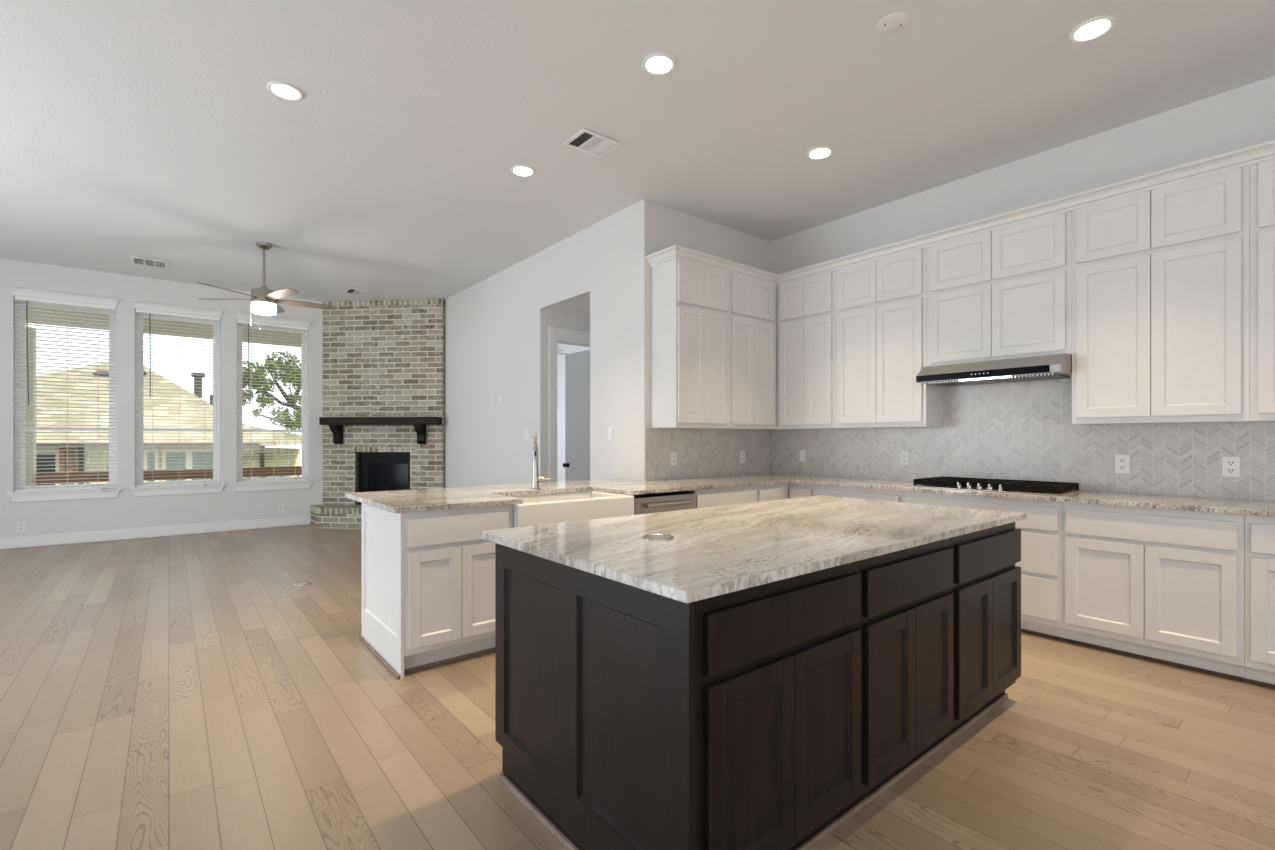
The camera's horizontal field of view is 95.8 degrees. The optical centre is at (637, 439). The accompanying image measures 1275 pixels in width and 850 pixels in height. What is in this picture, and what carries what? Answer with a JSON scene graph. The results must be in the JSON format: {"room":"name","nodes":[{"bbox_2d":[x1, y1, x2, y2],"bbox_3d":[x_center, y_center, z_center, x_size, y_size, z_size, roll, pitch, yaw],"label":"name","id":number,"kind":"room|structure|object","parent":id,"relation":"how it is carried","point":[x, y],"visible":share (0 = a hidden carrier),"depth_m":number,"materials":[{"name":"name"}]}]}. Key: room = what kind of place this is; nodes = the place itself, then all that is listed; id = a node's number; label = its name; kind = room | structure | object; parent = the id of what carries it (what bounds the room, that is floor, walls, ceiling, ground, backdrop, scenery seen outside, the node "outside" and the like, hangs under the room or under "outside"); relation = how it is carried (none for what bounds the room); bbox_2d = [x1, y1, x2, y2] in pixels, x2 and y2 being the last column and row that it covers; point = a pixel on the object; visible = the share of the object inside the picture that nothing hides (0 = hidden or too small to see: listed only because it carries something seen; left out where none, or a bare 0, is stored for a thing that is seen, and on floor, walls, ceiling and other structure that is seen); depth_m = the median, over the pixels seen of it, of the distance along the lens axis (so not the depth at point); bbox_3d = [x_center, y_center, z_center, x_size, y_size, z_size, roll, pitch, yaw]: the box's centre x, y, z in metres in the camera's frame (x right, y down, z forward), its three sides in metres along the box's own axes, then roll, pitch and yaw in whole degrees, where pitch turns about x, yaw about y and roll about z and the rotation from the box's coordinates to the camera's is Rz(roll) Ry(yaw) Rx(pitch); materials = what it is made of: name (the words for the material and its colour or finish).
{"room":"kitchen","nodes":[
{"label":"kitchen","id":0,"kind":"room"},
{"bbox_2d":[0,258,321,549],"bbox_3d":[-6.607,-0.407,7.323,7.393,3.355,0.200,0,0,-39],"label":"wall","id":1,"kind":"structure","parent":0,"point":[126,510],"depth_m":7.34,"materials":[{"name":"paint"}]},
{"bbox_2d":[16,522,25,531],"bbox_3d":[-7.188,1.018,6.715,0.075,0.118,0.009,0,0,-39],"label":"wall outlet","id":2,"kind":"object","parent":1,"relation":"attached to","point":[20,526],"visible":1,"depth_m":6.71,"materials":[{"name":"plastic"}]},
{"bbox_2d":[7,287,121,501],"bbox_3d":[-6.933,-0.516,7.009,0.982,2.482,0.215,0,0,-39],"label":"window","id":3,"kind":"structure","parent":1,"relation":"in","point":[109,492],"depth_m":6.91,"materials":[{"name":"plastic"}]},
{"bbox_2d":[14,296,115,491],"bbox_3d":[-6.894,-0.514,6.961,0.876,2.322,0.125,0,0,-39],"label":"window blind","id":4,"kind":"object","parent":3,"relation":"attached to","point":[20,298],"visible":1,"depth_m":6.97,"materials":[{"name":"plastic"}]},
{"bbox_2d":[0,516,310,548],"bbox_3d":[-7.083,1.196,6.796,5.690,0.125,0.016,0,0,-39],"label":"baseboard","id":5,"kind":"structure","parent":1,"relation":"attached to","point":[68,538],"depth_m":7.40,"materials":[{"name":"paint"}]},
{"bbox_2d":[130,301,224,495],"bbox_3d":[-6.108,-0.516,7.680,0.982,2.482,0.215,0,0,-39],"label":"window","id":6,"kind":"structure","parent":1,"relation":"in","point":[210,488],"depth_m":7.60,"materials":[{"name":"plastic"}]},
{"bbox_2d":[136,309,219,487],"bbox_3d":[-6.069,-0.514,7.632,0.876,2.322,0.125,0,0,-39],"label":"window blind","id":7,"kind":"object","parent":6,"relation":"attached to","point":[138,311],"visible":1,"depth_m":7.64,"materials":[{"name":"plastic"}]},
{"bbox_2d":[233,313,312,491],"bbox_3d":[-5.279,-0.516,8.355,0.982,2.482,0.215,0,0,-39],"label":"window","id":8,"kind":"structure","parent":1,"relation":"in","point":[260,486],"depth_m":8.32,"materials":[{"name":"plastic"}]},
{"bbox_2d":[237,320,308,482],"bbox_3d":[-5.253,-0.532,8.323,0.876,2.285,0.084,0,0,-39],"label":"window blind","id":9,"kind":"object","parent":8,"relation":"attached to","point":[240,322],"visible":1,"depth_m":8.33,"materials":[{"name":"plastic"}]},
{"bbox_2d":[278,504,283,511],"bbox_3d":[-5.171,0.993,8.356,0.075,0.118,0.009,0,0,-39],"label":"wall outlet","id":10,"kind":"object","parent":1,"relation":"attached to","point":[280,506],"visible":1,"depth_m":8.35,"materials":[{"name":"plastic"}]},
{"bbox_2d":[445,199,655,495],"bbox_3d":[-1.821,-0.407,7.401,0.130,3.355,6.120,0,0,-39],"label":"wall","id":11,"kind":"structure","parent":0,"point":[497,327],"depth_m":6.42,"materials":[{"name":"paint"}]},
{"bbox_2d":[524,430,528,439],"bbox_3d":[-1.277,-0.053,6.620,0.010,0.118,0.125,0,0,-39],"label":"light switch","id":12,"kind":"object","parent":11,"relation":"attached to","point":[526,432],"visible":1,"depth_m":6.62,"materials":[{"name":"plastic"}]},
{"bbox_2d":[608,427,612,439],"bbox_3d":[-0.253,-0.056,5.361,0.010,0.118,0.075,0,0,-39],"label":"light switch","id":13,"kind":"object","parent":11,"relation":"attached to","point":[610,429],"visible":1,"depth_m":5.35,"materials":[{"name":"plastic"}]},
{"bbox_2d":[551,310,589,332],"bbox_3d":[0.800,-0.092,7.987,4.677,2.724,0.120,0,0,-39],"label":"wall","id":14,"kind":"structure","parent":0,"point":[563,320],"depth_m":6.63,"materials":[{"name":"paint"}]},
{"bbox_2d":[549,327,589,493],"bbox_3d":[-0.904,0.005,7.008,0.852,2.530,0.787,0,0,-39],"label":"door","id":15,"kind":"structure","parent":14,"relation":"in","point":[576,465],"depth_m":7.15,"materials":[{"name":"paint"}]},
{"bbox_2d":[552,297,589,315],"bbox_3d":[1.330,-1.504,7.336,4.677,0.100,1.801,0,0,-39],"label":"ceiling","id":16,"kind":"structure","parent":0,"point":[581,307],"depth_m":6.39,"materials":[{"name":"paint"}]},
{"bbox_2d":[557,343,589,481],"bbox_3d":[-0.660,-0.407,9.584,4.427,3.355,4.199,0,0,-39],"label":"door frame","id":17,"kind":"structure","parent":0,"point":[568,349],"depth_m":11.35,"materials":[{"name":"paint"}]},
{"bbox_2d":[0,0,1274,301],"bbox_3d":[-0.468,-2.185,3.744,12.400,0.200,13.600,0,0,-39],"label":"ceiling","id":18,"kind":"structure","parent":0,"point":[150,129],"depth_m":3.63,"materials":[{"name":"paint"}]},
{"bbox_2d":[130,256,167,268],"bbox_3d":[-5.734,-2.079,6.770,0.330,0.011,0.360,0,0,-39],"label":"ceiling vent","id":19,"kind":"object","parent":18,"relation":"in","point":[134,260],"visible":1,"depth_m":6.77,"materials":[{"name":"metal"}]},
{"bbox_2d":[198,241,334,330],"bbox_3d":[-3.934,-1.613,6.159,1.242,0.945,1.292,0,0,-39],"label":"ceiling fan","id":20,"kind":"object","parent":18,"relation":"hanging from","point":[264,301],"visible":1,"depth_m":6.06,"materials":[{"name":"silver metal"}]},
{"bbox_2d":[266,81,303,100],"bbox_3d":[-2.103,-2.079,3.440,0.192,0.011,0.192,0,0,-39],"label":"recessed light","id":21,"kind":"object","parent":18,"relation":"in","point":[283,90],"visible":1,"depth_m":3.43,"materials":[{"name":"paint"}]},
{"bbox_2d":[343,288,371,295],"bbox_3d":[-3.943,-2.079,8.111,0.300,0.011,0.330,0,0,-39],"label":"ceiling vent","id":22,"kind":"object","parent":18,"relation":"in","point":[353,291],"visible":1,"depth_m":8.12,"materials":[{"name":"metal"}]},
{"bbox_2d":[510,165,535,176],"bbox_3d":[-0.886,-2.079,4.461,0.192,0.011,0.192,0,0,-39],"label":"recessed light","id":23,"kind":"object","parent":18,"relation":"in","point":[519,170],"visible":1,"depth_m":4.45,"materials":[{"name":"paint"}]},
{"bbox_2d":[563,128,620,157],"bbox_3d":[-0.320,-2.079,4.045,0.315,0.011,0.262,0,0,-39],"label":"ceiling vent","id":24,"kind":"object","parent":18,"relation":"in","point":[589,142],"visible":1,"depth_m":4.04,"materials":[{"name":"metal"}]},
{"bbox_2d":[642,52,675,75],"bbox_3d":[0.119,-2.079,3.194,0.192,0.011,0.192,0,0,-39],"label":"recessed light","id":25,"kind":"object","parent":18,"relation":"in","point":[658,63],"visible":1,"depth_m":3.18,"materials":[{"name":"paint"}]},
{"bbox_2d":[806,146,833,159],"bbox_3d":[1.325,-2.079,4.182,0.192,0.011,0.192,0,0,-39],"label":"recessed light","id":26,"kind":"object","parent":18,"relation":"in","point":[820,152],"visible":1,"depth_m":4.17,"materials":[{"name":"paint"}]},
{"bbox_2d":[876,12,909,34],"bbox_3d":[1.280,-2.080,2.887,0.156,0.008,0.156,0,0,-39],"label":"junction cover","id":27,"kind":"object","parent":18,"relation":"attached to","point":[893,23],"visible":1,"depth_m":2.88,"materials":[{"name":"plastic"}]},
{"bbox_2d":[1069,15,1116,42],"bbox_3d":[2.306,-2.079,2.922,0.192,0.011,0.192,0,0,-39],"label":"recessed light","id":28,"kind":"object","parent":18,"relation":"in","point":[1096,27],"visible":1,"depth_m":2.91,"materials":[{"name":"paint"}]},
{"bbox_2d":[0,525,1274,849],"bbox_3d":[-0.468,1.345,3.744,12.400,0.150,13.600,0,0,-39],"label":"floor","id":29,"kind":"structure","parent":0,"point":[181,692],"depth_m":2.49,"materials":[{"name":"brown wood"}]},
{"bbox_2d":[294,582,311,585],"bbox_3d":[-2.942,1.267,5.066,0.140,0.006,0.140,0,0,-39],"label":"floor outlet","id":30,"kind":"object","parent":29,"relation":"on","point":[300,583],"visible":1,"depth_m":5.06,"materials":[{"name":"metal"}]},
{"bbox_2d":[310,298,444,528],"bbox_3d":[-3.793,-0.406,8.444,2.205,3.353,0.526,0,0,6],"label":"fireplace","id":31,"kind":"object","parent":29,"relation":"on","point":[381,358],"visible":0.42,"depth_m":8.61,"materials":[{"name":"brick"}]},
{"bbox_2d":[319,417,441,443],"bbox_3d":[-3.786,-0.131,8.492,1.794,0.398,0.201,0,0,6],"label":"mantel shelf","id":32,"kind":"object","parent":31,"relation":"attached to","point":[336,424],"visible":1,"depth_m":8.42,"materials":[{"name":"brown wood"}]},
{"bbox_2d":[359,503,511,678],"bbox_3d":[-1.255,0.828,3.555,0.665,0.884,0.820,0,0,-39],"label":"base cabinet","id":33,"kind":"object","parent":29,"relation":"on","point":[428,577],"visible":0.76,"depth_m":3.23,"materials":[{"name":"white wood"}]},
{"bbox_2d":[633,491,695,514],"bbox_3d":[0.039,0.835,4.427,0.616,0.870,0.661,0,0,-39],"label":"dishwasher","id":34,"kind":"object","parent":29,"relation":"on","point":[680,500],"visible":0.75,"depth_m":4.20,"materials":[{"name":"silver metal"}]},
{"bbox_2d":[495,543,860,849],"bbox_3d":[0.096,0.828,2.044,0.821,0.884,1.058,0,0,-39],"label":"base cabinet","id":35,"kind":"object","parent":29,"relation":"on","point":[627,717],"visible":0.97,"depth_m":1.65,"materials":[{"name":"brown wood"}]},
{"bbox_2d":[481,495,1026,602],"bbox_3d":[0.643,0.371,2.520,2.295,0.030,1.147,0,0,-39],"label":"countertop","id":36,"kind":"structure","parent":35,"relation":"on","point":[714,551],"depth_m":2.10,"materials":[{"name":"beige stone"}]},
{"bbox_2d":[642,534,673,540],"bbox_3d":[0.074,0.353,2.084,0.116,0.006,0.116,0,0,-39],"label":"outlet","id":37,"kind":"object","parent":36,"relation":"on","point":[653,537],"visible":1,"depth_m":2.07,"materials":[{"name":"silver metal"}]},
{"bbox_2d":[691,485,756,507],"bbox_3d":[0.532,0.828,4.907,0.733,0.884,0.660,0,0,-39],"label":"base cabinet","id":38,"kind":"object","parent":29,"relation":"on","point":[744,494],"visible":0.05,"depth_m":4.63,"materials":[{"name":"white wood"}]},
{"bbox_2d":[756,483,788,501],"bbox_3d":[0.990,0.828,5.279,0.446,0.884,0.660,0,0,-39],"label":"base cabinet","id":39,"kind":"object","parent":29,"relation":"on","point":[769,492],"visible":0.13,"depth_m":5.01,"materials":[{"name":"white wood"}]},
{"bbox_2d":[789,483,813,498],"bbox_3d":[1.662,0.828,5.260,0.608,0.884,0.253,0,0,-39],"label":"base cabinet","id":40,"kind":"object","parent":29,"relation":"on","point":[796,490],"visible":0.06,"depth_m":5.07,"materials":[{"name":"white wood"}]},
{"bbox_2d":[813,485,901,501],"bbox_3d":[1.987,0.828,4.861,0.608,0.884,0.776,0,0,-39],"label":"base cabinet","id":41,"kind":"object","parent":29,"relation":"on","point":[837,491],"visible":0.02,"depth_m":4.64,"materials":[{"name":"white wood"}]},
{"bbox_2d":[847,538,953,816],"bbox_3d":[0.694,0.828,2.519,0.703,0.884,1.040,0,0,-39],"label":"base cabinet","id":42,"kind":"object","parent":29,"relation":"on","point":[906,625],"visible":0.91,"depth_m":2.08,"materials":[{"name":"brown wood"}]},
{"bbox_2d":[940,522,1020,746],"bbox_3d":[1.254,0.828,2.974,0.739,0.884,1.040,0,0,-39],"label":"base cabinet","id":43,"kind":"object","parent":29,"relation":"on","point":[986,589],"visible":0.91,"depth_m":2.54,"materials":[{"name":"brown wood"}]},
{"bbox_2d":[902,491,1064,640],"bbox_3d":[2.552,0.828,4.167,0.608,0.884,1.011,0,0,-39],"label":"base cabinet","id":44,"kind":"object","parent":29,"relation":"on","point":[1040,564],"visible":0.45,"depth_m":3.69,"materials":[{"name":"white wood"}]},
{"bbox_2d":[1062,502,1245,681],"bbox_3d":[3.119,0.828,3.470,0.608,0.884,0.784,0,0,-39],"label":"base cabinet","id":45,"kind":"object","parent":29,"relation":"on","point":[1164,586],"visible":0.93,"depth_m":3.24,"materials":[{"name":"white wood"}]},
{"bbox_2d":[1245,515,1274,688],"bbox_3d":[3.635,0.828,2.835,0.608,0.884,0.850,0,0,-39],"label":"base cabinet","id":46,"kind":"object","parent":29,"relation":"on","point":[1259,530],"visible":0.94,"depth_m":2.94,"materials":[{"name":"white wood"}]},
{"bbox_2d":[345,474,1274,516],"bbox_3d":[1.091,0.371,3.266,3.992,0.030,4.730,0,0,-39],"label":"countertop","id":47,"kind":"structure","parent":46,"relation":"on","point":[413,500],"depth_m":3.88,"materials":[{"name":"beige stone"}]},
{"bbox_2d":[531,433,552,489],"bbox_3d":[-0.673,0.156,4.065,0.160,0.400,0.207,0,0,-10],"label":"kitchen faucet","id":48,"kind":"object","parent":47,"relation":"on","point":[536,479],"visible":1,"depth_m":4.10,"materials":[{"name":"silver metal"}]},
{"bbox_2d":[509,491,633,527],"bbox_3d":[-0.519,0.515,3.894,0.908,0.258,0.495,0,0,-39],"label":"farmhouse sink","id":49,"kind":"object","parent":47,"relation":"in","point":[541,509],"visible":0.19,"depth_m":3.72,"materials":[{"name":"ceramic"}]},
{"bbox_2d":[912,476,1080,495],"bbox_3d":[2.563,0.327,4.158,0.515,0.058,0.925,0,0,-39],"label":"gas cooktop","id":50,"kind":"object","parent":47,"relation":"in","point":[959,483],"visible":1,"depth_m":4.01,"materials":[{"name":"metal"}]},
{"bbox_2d":[656,203,769,479],"bbox_3d":[0.798,-0.407,5.664,1.742,3.355,0.120,0,0,-39],"label":"wall","id":51,"kind":"structure","parent":0,"point":[673,226],"depth_m":5.49,"materials":[{"name":"paint"}]},
{"bbox_2d":[671,453,676,465],"bbox_3d":[0.327,0.175,5.185,0.070,0.115,0.009,0,0,-39],"label":"wall outlet","id":52,"kind":"object","parent":51,"relation":"attached to","point":[673,455],"visible":1,"depth_m":5.18,"materials":[{"name":"plastic"}]},
{"bbox_2d":[651,258,728,428],"bbox_3d":[0.477,-0.816,5.106,0.651,1.428,0.338,0,0,-39],"label":"upper cabinet","id":53,"kind":"object","parent":51,"relation":"attached to","point":[690,300],"visible":1,"depth_m":4.95,"materials":[{"name":"white wood"}]},
{"bbox_2d":[645,140,1274,284],"bbox_3d":[1.984,-1.547,3.748,1.402,0.082,4.350,0,0,-39],"label":"crown molding","id":54,"kind":"structure","parent":53,"relation":"attached to","point":[1265,151],"depth_m":4.04,"materials":[{"name":"white wood"}]},
{"bbox_2d":[645,428,769,480],"bbox_3d":[0.732,0.127,5.527,1.718,0.458,0.010,0,0,-39],"label":"backsplash","id":55,"kind":"structure","parent":51,"relation":"attached to","point":[700,452],"depth_m":5.43,"materials":[{"name":"tile"}]},
{"bbox_2d":[740,451,744,462],"bbox_3d":[1.055,0.174,5.777,0.070,0.115,0.009,0,0,-39],"label":"wall outlet","id":56,"kind":"object","parent":51,"relation":"attached to","point":[742,453],"visible":1,"depth_m":5.77,"materials":[{"name":"plastic"}]},
{"bbox_2d":[718,273,775,429],"bbox_3d":[0.996,-0.816,5.527,0.686,1.428,0.338,0,0,-39],"label":"upper cabinet","id":57,"kind":"object","parent":51,"relation":"attached to","point":[752,302],"visible":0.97,"depth_m":5.37,"materials":[{"name":"white wood"}]},
{"bbox_2d":[770,76,1274,501],"bbox_3d":[3.798,-0.407,3.239,0.150,3.355,7.430,0,0,-39],"label":"wall","id":58,"kind":"structure","parent":0,"point":[1244,116],"depth_m":4.12,"materials":[{"name":"paint"}]},
{"bbox_2d":[799,450,805,461],"bbox_3d":[1.644,0.164,5.743,0.010,0.115,0.070,0,0,-39],"label":"wall outlet","id":59,"kind":"object","parent":58,"relation":"attached to","point":[802,453],"visible":1,"depth_m":5.74,"materials":[{"name":"plastic"}]},
{"bbox_2d":[777,270,850,428],"bbox_3d":[1.672,-0.816,5.470,0.328,1.428,0.641,0,0,-39],"label":"upper cabinet","id":60,"kind":"object","parent":58,"relation":"attached to","point":[806,307],"visible":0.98,"depth_m":5.33,"materials":[{"name":"white wood"}]},
{"bbox_2d":[836,248,942,428],"bbox_3d":[2.124,-0.816,4.913,0.328,1.428,0.791,0,0,-39],"label":"upper cabinet","id":61,"kind":"object","parent":58,"relation":"attached to","point":[881,303],"visible":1,"depth_m":4.77,"materials":[{"name":"white wood"}]},
{"bbox_2d":[900,451,908,464],"bbox_3d":[2.293,0.160,4.947,0.009,0.115,0.070,0,0,-39],"label":"wall outlet","id":62,"kind":"object","parent":58,"relation":"attached to","point":[904,456],"visible":1,"depth_m":4.95,"materials":[{"name":"plastic"}]},
{"bbox_2d":[926,211,1071,366],"bbox_3d":[2.671,-1.046,4.242,0.328,0.968,0.938,0,0,-39],"label":"upper cabinet","id":63,"kind":"object","parent":58,"relation":"attached to","point":[1005,292],"visible":0.98,"depth_m":4.09,"materials":[{"name":"white wood"}]},
{"bbox_2d":[916,353,1071,386],"bbox_3d":[2.595,-0.490,4.166,0.525,0.136,0.912,0,0,-39],"label":"range hood","id":64,"kind":"object","parent":63,"relation":"attached to","point":[1056,366],"visible":0.97,"depth_m":3.99,"materials":[{"name":"metal"}]},
{"bbox_2d":[770,376,1274,501],"bbox_3d":[2.887,-0.107,4.231,0.010,0.926,4.720,0,0,-39],"label":"backsplash","id":65,"kind":"structure","parent":58,"relation":"attached to","point":[1025,430],"depth_m":4.18,"materials":[{"name":"tile"}]},
{"bbox_2d":[1115,455,1129,472],"bbox_3d":[3.212,0.162,3.816,0.009,0.120,0.076,0,0,-39],"label":"wall outlet","id":66,"kind":"object","parent":58,"relation":"attached to","point":[1122,462],"visible":1,"depth_m":3.81,"materials":[{"name":"plastic"}]},
{"bbox_2d":[1119,458,1125,462],"bbox_3d":[3.210,0.139,3.815,0.003,0.028,0.034,0,0,-39],"label":"socket","id":67,"kind":"object","parent":66,"relation":"attached to","point":[1121,460],"depth_m":3.81,"materials":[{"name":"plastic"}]},
{"bbox_2d":[1119,465,1125,469],"bbox_3d":[3.210,0.185,3.815,0.003,0.028,0.034,0,0,-39],"label":"socket","id":68,"kind":"object","parent":66,"relation":"attached to","point":[1121,467],"depth_m":3.81,"materials":[{"name":"plastic"}]},
{"bbox_2d":[1072,165,1252,424],"bbox_3d":[3.221,-0.816,3.566,0.328,1.428,0.803,0,0,-39],"label":"upper cabinet","id":69,"kind":"object","parent":58,"relation":"attached to","point":[1161,276],"visible":0.97,"depth_m":3.42,"materials":[{"name":"white wood"}]},
{"bbox_2d":[1222,457,1239,476],"bbox_3d":[3.530,0.163,3.426,0.009,0.120,0.076,0,0,-39],"label":"wall outlet","id":70,"kind":"object","parent":58,"relation":"attached to","point":[1230,466],"visible":1,"depth_m":3.42,"materials":[{"name":"plastic"}]},
{"bbox_2d":[1227,461,1234,465],"bbox_3d":[3.528,0.140,3.425,0.003,0.028,0.034,0,0,-39],"label":"socket","id":71,"kind":"object","parent":70,"relation":"attached to","point":[1229,463],"depth_m":3.42,"materials":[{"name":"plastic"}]},
{"bbox_2d":[1227,468,1234,472],"bbox_3d":[3.528,0.186,3.425,0.003,0.028,0.034,0,0,-39],"label":"socket","id":72,"kind":"object","parent":70,"relation":"attached to","point":[1229,470],"depth_m":3.42,"materials":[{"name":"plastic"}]},
{"bbox_2d":[1250,158,1274,421],"bbox_3d":[3.743,-0.816,2.924,0.328,1.428,0.851,0,0,-39],"label":"upper cabinet","id":73,"kind":"object","parent":58,"relation":"attached to","point":[1262,174],"visible":1,"depth_m":3.11,"materials":[{"name":"white wood"}]},
{"label":"outside","id":74,"kind":"structure","parent":0,"visible":0},
{"bbox_3d":[-22.121,4.370,27.188,80.000,0.200,49.900,0,0,-39],"label":"ground","id":75,"kind":"structure","parent":74,"visible":0},
{"bbox_2d":[36,363,301,485],"bbox_3d":[-17.340,0.850,16.638,12.100,6.840,11.300,0,0,-39],"label":"house","id":76,"kind":"structure","parent":75,"relation":"on","point":[262,456],"depth_m":15.06,"materials":[{"name":"brick"}]},
{"bbox_2d":[93,371,108,375],"bbox_3d":[-15.388,-1.910,16.615,0.480,0.160,0.480,0,0,-39],"label":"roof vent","id":77,"kind":"object","parent":76,"relation":"attached to","point":[94,374],"depth_m":16.44,"materials":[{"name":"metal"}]},
{"bbox_2d":[243,351,300,432],"bbox_3d":[-10.111,0.573,17.537,4.116,7.423,1.857,0,0,-39],"label":"oak tree","id":78,"kind":"object","parent":75,"relation":"on","point":[291,400],"visible":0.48,"depth_m":17.02,"materials":[{"name":"green plant"}]},
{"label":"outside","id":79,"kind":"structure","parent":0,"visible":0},
{"bbox_3d":[-6.388,1.445,9.435,14.000,0.150,2.700,0,0,-39],"label":"patio slab","id":80,"kind":"object","parent":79,"visible":0},
{"bbox_2d":[25,307,300,485],"bbox_3d":[-6.837,-0.380,9.037,12.000,3.500,2.650,0,0,-39],"label":"porch cover","id":81,"kind":"object","parent":80,"relation":"on","point":[32,446],"visible":0.07,"depth_m":8.93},
{"bbox_2d":[35,466,301,484],"bbox_3d":[-6.759,0.900,10.486,5.850,0.800,0.140,0,0,-39],"label":"deck railing","id":82,"kind":"object","parent":80,"relation":"on","point":[264,472],"visible":0.22,"depth_m":9.57,"materials":[{"name":"wood"}]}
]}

